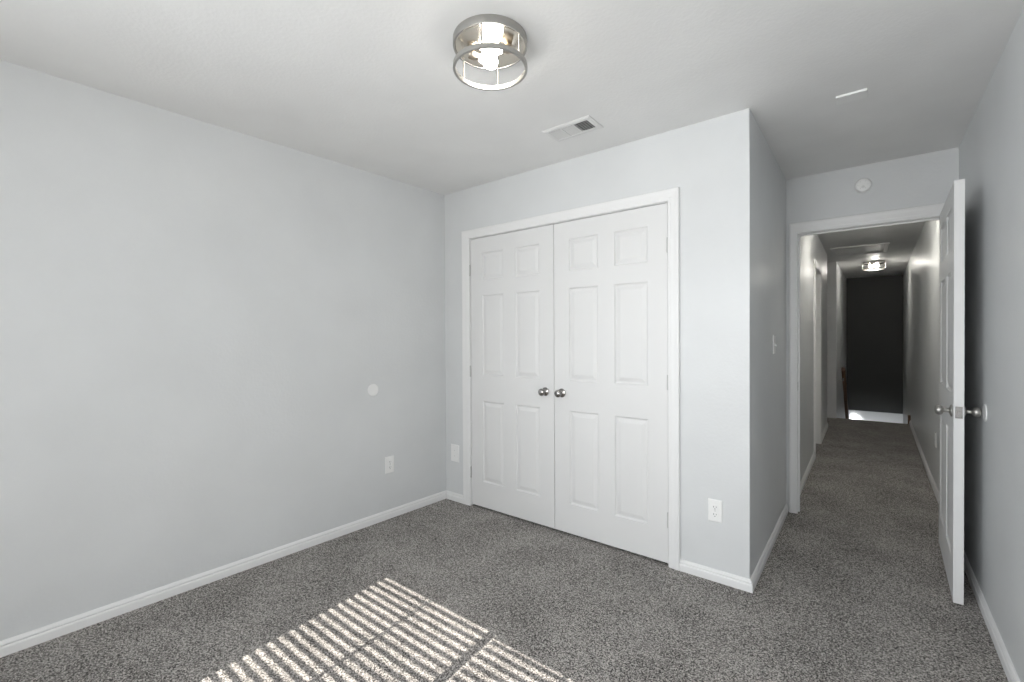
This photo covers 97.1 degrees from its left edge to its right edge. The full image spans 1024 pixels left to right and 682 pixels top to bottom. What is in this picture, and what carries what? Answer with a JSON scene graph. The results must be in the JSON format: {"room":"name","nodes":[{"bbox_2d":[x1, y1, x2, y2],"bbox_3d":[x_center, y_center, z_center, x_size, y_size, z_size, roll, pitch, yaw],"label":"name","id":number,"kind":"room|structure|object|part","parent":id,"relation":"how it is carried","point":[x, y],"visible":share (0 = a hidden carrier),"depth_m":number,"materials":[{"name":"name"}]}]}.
{"room":"empty bedroom","nodes":[
{"label":"empty bedroom","id":0,"kind":"room"},
{"bbox_2d":[0,60,445,640],"bbox_3d":[-1.861,0.066,2.203,0.115,2.440,4.511,0,1,41],"label":"wall","id":1,"kind":"structure","parent":0,"point":[198,319],"depth_m":2.31,"materials":[{"name":"paint"}]},
{"bbox_2d":[0,490,445,657],"bbox_3d":[-1.837,1.255,2.135,0.014,0.062,4.005,0,1,41],"label":"baseboard","id":2,"kind":"structure","parent":1,"relation":"attached to","point":[20,642],"depth_m":2.32,"materials":[{"name":"paint"}]},
{"bbox_2d":[367,384,378,395],"bbox_3d":[-0.965,0.341,3.143,0.008,0.086,0.086,0,1,41],"label":"round cover","id":3,"kind":"object","parent":1,"relation":"attached to","point":[373,389],"visible":1,"depth_m":3.14,"materials":[{"name":"white plastic"}]},
{"bbox_2d":[385,455,393,473],"bbox_3d":[-0.877,0.887,3.244,0.009,0.117,0.072,0,1,41],"label":"wall outlet","id":4,"kind":"object","parent":1,"relation":"attached to","point":[389,461],"visible":1,"depth_m":3.24,"materials":[{"name":"white plastic"}]},
{"bbox_2d":[0,418,1007,681],"bbox_3d":[1.237,1.319,3.476,4.000,0.120,10.500,0,1,38],"label":"floor","id":5,"kind":"structure","parent":0,"point":[853,585],"depth_m":2.14,"materials":[{"name":"carpet"}]},
{"bbox_2d":[0,0,1023,277],"bbox_3d":[2.102,-1.245,4.577,4.000,0.100,13.350,0,1,38],"label":"ceiling","id":6,"kind":"structure","parent":0,"point":[372,86],"depth_m":1.95,"materials":[{"name":"paint"}]},
{"bbox_2d":[453,14,526,90],"bbox_3d":[-0.084,-1.101,1.742,0.286,0.117,0.286,0,1,38],"label":"ceiling light","id":7,"kind":"object","parent":6,"relation":"attached to","point":[482,41],"visible":1,"depth_m":1.69,"materials":[{"name":"silver metal"}]},
{"bbox_3d":[-0.195,-1.095,1.825,0.006,0.071,0.006,0,1,38],"label":"rod","id":8,"kind":"part","parent":7,"relation":"part of","materials":[{"name":"silver metal"}]},
{"bbox_2d":[468,51,497,69],"bbox_3d":[-0.114,-1.101,1.769,0.094,0.061,0.106,0,1,38],"label":"bulb","id":9,"kind":"object","parent":7,"relation":"attached to","point":[482,58],"depth_m":1.76,"materials":[{"name":"white glass"}]},
{"bbox_2d":[482,44,512,58],"bbox_3d":[-0.054,-1.101,1.714,0.094,0.061,0.106,0,1,38],"label":"bulb","id":10,"kind":"object","parent":7,"relation":"attached to","point":[488,53],"depth_m":1.70,"materials":[{"name":"white glass"}]},
{"bbox_2d":[542,115,603,141],"bbox_3d":[0.333,-1.163,2.491,0.294,0.010,0.168,0,1,38],"label":"ceiling vent","id":11,"kind":"object","parent":6,"relation":"in","point":[586,124],"visible":1,"depth_m":2.48,"materials":[{"name":"white metal"}]},
{"bbox_2d":[836,88,866,104],"bbox_3d":[1.625,-1.168,2.163,0.119,0.010,0.085,0,1,38],"label":"ceiling plate","id":12,"kind":"object","parent":6,"relation":"attached to","point":[860,94],"visible":1,"depth_m":2.15,"materials":[{"name":"white plastic"}]},
{"bbox_2d":[830,242,889,256],"bbox_3d":[4.639,-1.212,6.032,0.600,0.016,0.730,0,1,38],"label":"attic hatch","id":13,"kind":"object","parent":6,"relation":"attached to","point":[879,247],"visible":1,"depth_m":6.01,"materials":[{"name":"paint"}]},
{"bbox_3d":[4.639,-1.218,6.032,0.498,0.004,0.628,0,1,38],"label":"panel","id":14,"kind":"part","parent":13,"relation":"part of","materials":[{"name":"paint"}]},
{"bbox_2d":[862,260,885,270],"bbox_3d":[5.642,-1.174,7.045,0.286,0.117,0.286,0,1,38],"label":"ceiling light","id":15,"kind":"object","parent":6,"relation":"attached to","point":[870,264],"visible":1,"depth_m":7.01,"materials":[{"name":"white glass"}]},
{"bbox_2d":[444,108,753,578],"bbox_3d":[0.368,0.047,3.007,2.206,2.440,0.115,0,1,38],"label":"wall","id":16,"kind":"structure","parent":0,"point":[711,161],"depth_m":2.43,"materials":[{"name":"paint"}]},
{"bbox_2d":[446,490,462,503],"bbox_3d":[-0.456,1.236,3.584,0.201,0.062,0.014,0,1,38],"label":"baseboard","id":17,"kind":"structure","parent":16,"relation":"attached to","point":[450,495],"depth_m":3.58,"materials":[{"name":"paint"}]},
{"bbox_2d":[451,444,458,461],"bbox_3d":[-0.453,0.889,3.582,0.088,0.135,0.007,0,1,38],"label":"blank plate","id":18,"kind":"object","parent":16,"relation":"attached to","point":[454,448],"visible":1,"depth_m":3.58,"materials":[{"name":"white plastic"}]},
{"bbox_2d":[469,224,554,528],"bbox_3d":[-0.028,0.239,3.234,0.760,2.029,0.098,0,1,38],"label":"door","id":19,"kind":"structure","parent":16,"relation":"in","point":[512,470],"depth_m":3.22,"materials":[{"name":"paint"}]},
{"bbox_3d":[0.207,0.342,3.028,0.059,0.059,0.064,0,1,38],"label":"knob","id":20,"kind":"part","parent":19,"relation":"part of","materials":[{"name":"grey metal"}]},
{"bbox_2d":[462,187,679,570],"bbox_3d":[0.305,0.210,3.046,1.659,2.114,0.132,0,1,38],"label":"door frame","id":21,"kind":"structure","parent":16,"relation":"attached to","point":[671,196],"depth_m":2.55,"materials":[{"name":"paint"}]},
{"bbox_2d":[554,203,668,562],"bbox_3d":[0.574,0.240,2.762,0.764,2.029,0.098,0,1,38],"label":"door","id":22,"kind":"structure","parent":16,"relation":"in","point":[611,270],"depth_m":2.75,"materials":[{"name":"paint"}]},
{"bbox_3d":[0.309,0.342,2.948,0.059,0.059,0.064,0,1,38],"label":"knob","id":23,"kind":"part","parent":22,"relation":"part of","materials":[{"name":"grey metal"}]},
{"bbox_2d":[708,498,721,522],"bbox_3d":[1.073,0.897,2.387,0.070,0.117,0.009,0,1,38],"label":"wall outlet","id":24,"kind":"object","parent":16,"relation":"attached to","point":[714,506],"visible":1,"depth_m":2.38,"materials":[{"name":"white plastic"}]},
{"bbox_2d":[680,559,752,592],"bbox_3d":[1.072,1.238,2.388,0.361,0.062,0.014,0,1,38],"label":"baseboard","id":25,"kind":"structure","parent":16,"relation":"attached to","point":[735,581],"depth_m":2.38,"materials":[{"name":"paint"}]},
{"bbox_2d":[754,118,826,569],"bbox_3d":[2.824,0.023,4.424,0.144,2.440,5.145,0,1,38],"label":"wall","id":26,"kind":"structure","parent":0,"point":[769,180],"depth_m":2.90,"materials":[{"name":"paint"}]},
{"bbox_2d":[750,504,787,590],"bbox_3d":[1.612,1.232,2.797,0.014,0.062,1.326,0,1,38],"label":"baseboard","id":27,"kind":"structure","parent":26,"relation":"attached to","point":[763,559],"depth_m":2.66,"materials":[{"name":"paint"}]},
{"bbox_2d":[773,335,776,353],"bbox_3d":[1.674,0.022,2.873,0.016,0.117,0.072,0,1,38],"label":"light switch","id":28,"kind":"object","parent":26,"relation":"attached to","point":[774,336],"visible":1,"depth_m":2.86,"materials":[{"name":"white plastic"}]},
{"bbox_2d":[800,453,814,494],"bbox_3d":[2.660,1.216,4.087,0.014,0.062,1.700,0,1,38],"label":"baseboard","id":29,"kind":"structure","parent":26,"relation":"attached to","point":[805,476],"depth_m":4.12,"materials":[{"name":"paint"}]},
{"bbox_2d":[814,259,821,458],"bbox_3d":[3.405,0.184,5.124,0.128,2.100,0.866,0,1,38],"label":"door frame","id":30,"kind":"structure","parent":26,"relation":"attached to","point":[817,268],"depth_m":5.39,"materials":[{"name":"paint"}]},
{"bbox_2d":[822,423,827,440],"bbox_3d":[4.100,1.193,5.926,0.014,0.062,1.230,0,1,38],"label":"baseboard","id":31,"kind":"structure","parent":26,"relation":"attached to","point":[826,426],"depth_m":5.94,"materials":[{"name":"paint"}]},
{"bbox_2d":[836,262,845,418],"bbox_3d":[5.365,0.926,8.495,1.410,4.340,2.600,0,1,38],"label":"wall","id":32,"kind":"structure","parent":0,"point":[840,277],"depth_m":7.77,"materials":[{"name":"paint"}]},
{"bbox_2d":[827,262,835,417],"bbox_3d":[5.004,-0.010,7.103,0.156,2.440,0.018,0,1,38],"label":"trim","id":33,"kind":"structure","parent":32,"relation":"attached to","point":[831,267],"depth_m":7.09,"materials":[{"name":"paint"}]},
{"bbox_2d":[838,367,848,418],"bbox_3d":[5.917,1.173,8.040,0.121,1.530,2.100,0,1,38],"label":"handrail","id":34,"kind":"object","parent":32,"relation":"attached to","point":[843,371],"visible":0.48,"depth_m":7.62,"materials":[{"name":"brown wood"}]},
{"bbox_2d":[786,147,958,510],"bbox_3d":[2.413,0.036,3.092,0.910,2.440,0.115,0,1,38],"label":"wall","id":35,"kind":"structure","parent":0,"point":[927,178],"depth_m":3.04,"materials":[{"name":"paint"}]},
{"bbox_2d":[854,178,871,192],"bbox_3d":[2.355,-1.045,3.031,0.097,0.097,0.032,0,1,38],"label":"smoke detector","id":36,"kind":"object","parent":35,"relation":"attached to","point":[863,185],"visible":1,"depth_m":3.02,"materials":[{"name":"white plastic"}]},
{"bbox_2d":[789,203,944,513],"bbox_3d":[2.414,0.200,3.094,0.868,2.111,0.150,0,1,38],"label":"door frame","id":37,"kind":"structure","parent":35,"relation":"attached to","point":[932,212],"depth_m":3.28,"materials":[{"name":"paint"}]},
{"bbox_2d":[934,179,981,604],"bbox_3d":[2.385,0.241,2.478,0.163,2.017,0.861,0,1,38],"label":"door","id":38,"kind":"structure","parent":35,"relation":"in","point":[951,410],"depth_m":2.19,"materials":[{"name":"paint"}]},
{"bbox_3d":[2.125,0.340,2.225,0.064,0.059,0.059,0,1,38],"label":"knob","id":39,"kind":"part","parent":38,"relation":"part of","materials":[{"name":"silver metal"}]},
{"bbox_3d":[2.122,0.340,2.144,0.025,0.056,0.008,0,1,38],"label":"latch plate","id":40,"kind":"part","parent":38,"relation":"part of","materials":[{"name":"grey metal"}]},
{"bbox_3d":[2.202,0.340,2.163,0.064,0.059,0.059,0,1,38],"label":"knob","id":41,"kind":"part","parent":38,"relation":"part of","materials":[{"name":"silver metal"}]},
{"bbox_2d":[846,275,902,422],"bbox_3d":[7.103,0.914,8.858,1.200,4.340,0.124,0,1,38],"label":"wall","id":42,"kind":"structure","parent":0,"point":[874,305],"depth_m":8.80,"materials":[{"name":"paint"}]},
{"bbox_2d":[903,7,1023,681],"bbox_3d":[3.445,0.977,3.552,0.141,4.340,13.152,0,1,39],"label":"wall","id":43,"kind":"structure","parent":0,"point":[991,149],"depth_m":2.00,"materials":[{"name":"paint"}]},
{"bbox_2d":[909,420,938,503],"bbox_3d":[4.295,1.202,4.727,0.023,0.062,4.757,0,1,39],"label":"baseboard","id":44,"kind":"structure","parent":43,"relation":"attached to","point":[930,477],"depth_m":4.32,"materials":[{"name":"paint"}]},
{"bbox_2d":[982,404,986,421],"bbox_3d":[2.202,0.334,2.105,0.006,0.082,0.082,0,1,39],"label":"door stop","id":45,"kind":"object","parent":43,"relation":"attached to","point":[984,410],"visible":1,"depth_m":2.10,"materials":[{"name":"white plastic"}]},
{"bbox_2d":[964,551,1019,681],"bbox_3d":[1.074,1.252,0.698,0.014,0.062,5.328,0,1,39],"label":"baseboard","id":46,"kind":"structure","parent":43,"relation":"attached to","point":[1011,674],"depth_m":1.94,"materials":[{"name":"paint"}]}
]}

